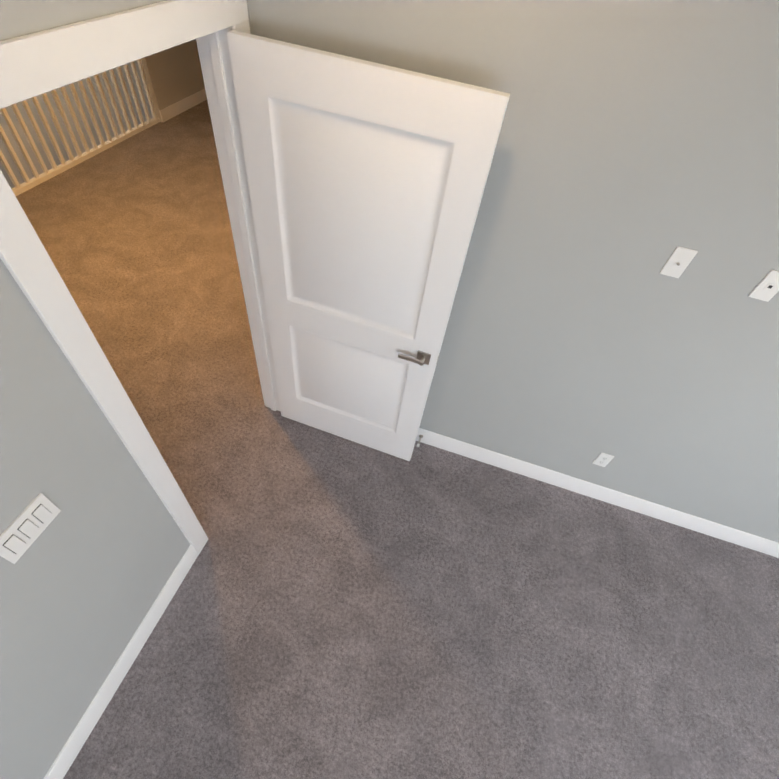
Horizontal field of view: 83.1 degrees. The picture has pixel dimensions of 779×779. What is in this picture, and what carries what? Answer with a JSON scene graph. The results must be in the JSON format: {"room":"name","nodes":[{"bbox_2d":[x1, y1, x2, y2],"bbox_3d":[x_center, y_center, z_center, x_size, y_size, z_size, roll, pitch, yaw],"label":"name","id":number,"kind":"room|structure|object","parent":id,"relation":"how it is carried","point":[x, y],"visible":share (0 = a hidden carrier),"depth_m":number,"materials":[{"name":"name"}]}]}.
{"room":"empty bedroom","nodes":[
{"label":"empty bedroom","id":0,"kind":"room"},
{"bbox_2d":[0,60,152,188],"bbox_3d":[-4.196,-3.440,4.647,0.120,4.240,4.500,17,50,7],"label":"wall","id":1,"kind":"structure","parent":0,"point":[15,146],"depth_m":5.50,"materials":[{"name":"paint"}]},
{"bbox_2d":[0,0,250,778],"bbox_3d":[-0.579,-0.860,2.014,0.120,2.740,9.340,17,50,7],"label":"wall","id":2,"kind":"structure","parent":0,"point":[84,578],"depth_m":1.38,"materials":[{"name":"grey paint"}]},
{"bbox_2d":[0,493,60,563],"bbox_3d":[-0.998,0.383,1.212,0.010,0.115,0.165,17,50,7],"label":"light switch","id":3,"kind":"object","parent":2,"relation":"attached to","point":[25,529],"visible":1,"depth_m":1.21,"materials":[{"name":"white plastic"}]},
{"bbox_2d":[44,545,198,778],"bbox_3d":[-1.355,1.657,1.524,0.014,0.130,2.333,17,50,7],"label":"baseboard","id":4,"kind":"structure","parent":2,"relation":"attached to","point":[90,718],"depth_m":1.89,"materials":[{"name":"white wood"}]},
{"bbox_2d":[0,0,280,553],"bbox_3d":[-0.799,-0.222,1.850,0.152,2.135,1.094,17,50,7],"label":"trim","id":5,"kind":"structure","parent":2,"relation":"attached to","point":[37,63],"depth_m":1.20,"materials":[{"name":"white wood"}]},
{"bbox_2d":[227,30,509,460],"bbox_3d":[-0.188,-0.340,2.089,0.910,2.022,0.135,18,51,8],"label":"hall door","id":6,"kind":"structure","parent":2,"relation":"in","point":[367,180],"depth_m":1.67,"materials":[{"name":"white painted wood"},{"name":"brushed nickel"}]},
{"bbox_2d":[141,39,204,121],"bbox_3d":[-3.429,-2.854,3.284,0.120,2.740,6.600,17,50,7],"label":"wall","id":7,"kind":"structure","parent":0,"point":[173,75],"depth_m":5.56,"materials":[{"name":"paint"}]},
{"bbox_2d":[159,89,206,121],"bbox_3d":[-2.704,-3.895,5.953,0.014,0.130,1.240,17,50,7],"label":"baseboard","id":8,"kind":"structure","parent":7,"relation":"attached to","point":[179,107],"depth_m":5.83,"materials":[{"name":"white wood"}]},
{"bbox_2d":[16,100,778,778],"bbox_3d":[-0.547,0.050,3.119,7.340,0.100,9.460,17,50,7],"label":"floor","id":9,"kind":"structure","parent":0,"point":[339,607],"depth_m":2.33,"materials":[{"name":"grey carpet"}]},
{"bbox_2d":[0,59,159,195],"bbox_3d":[-3.306,-2.797,4.420,0.064,0.955,2.630,17,50,7],"label":"railing","id":10,"kind":"object","parent":9,"relation":"on","point":[36,180],"visible":0.62,"depth_m":4.60,"materials":[{"name":"white wood"}]},
{"bbox_2d":[248,0,778,542],"bbox_3d":[1.274,-0.293,1.795,3.780,2.740,0.120,17,50,7],"label":"wall","id":11,"kind":"structure","parent":0,"point":[638,142],"depth_m":1.60,"materials":[{"name":"grey paint"}]},
{"bbox_2d":[416,428,778,557],"bbox_3d":[1.044,0.568,2.754,3.630,0.130,0.033,17,50,7],"label":"baseboard","id":12,"kind":"structure","parent":11,"relation":"attached to","point":[617,498],"depth_m":2.72,"materials":[{"name":"white wood"}]},
{"bbox_2d":[592,452,613,466],"bbox_3d":[1.218,0.402,2.504,0.070,0.115,0.008,17,50,7],"label":"outlet","id":13,"kind":"object","parent":11,"relation":"attached to","point":[602,459],"visible":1,"depth_m":2.50,"materials":[{"name":"white plastic"}]},
{"bbox_2d":[660,246,697,277],"bbox_3d":[1.054,-0.460,1.603,0.070,0.115,0.018,17,50,7],"label":"outlet","id":14,"kind":"object","parent":11,"relation":"attached to","point":[678,262],"visible":1,"depth_m":1.60,"materials":[{"name":"white plastic"}]},
{"bbox_2d":[748,270,778,301],"bbox_3d":[1.359,-0.369,1.569,0.070,0.115,0.008,17,50,7],"label":"outlet","id":15,"kind":"object","parent":11,"relation":"attached to","point":[766,288],"visible":1,"depth_m":1.57,"materials":[{"name":"white plastic"}]}
]}

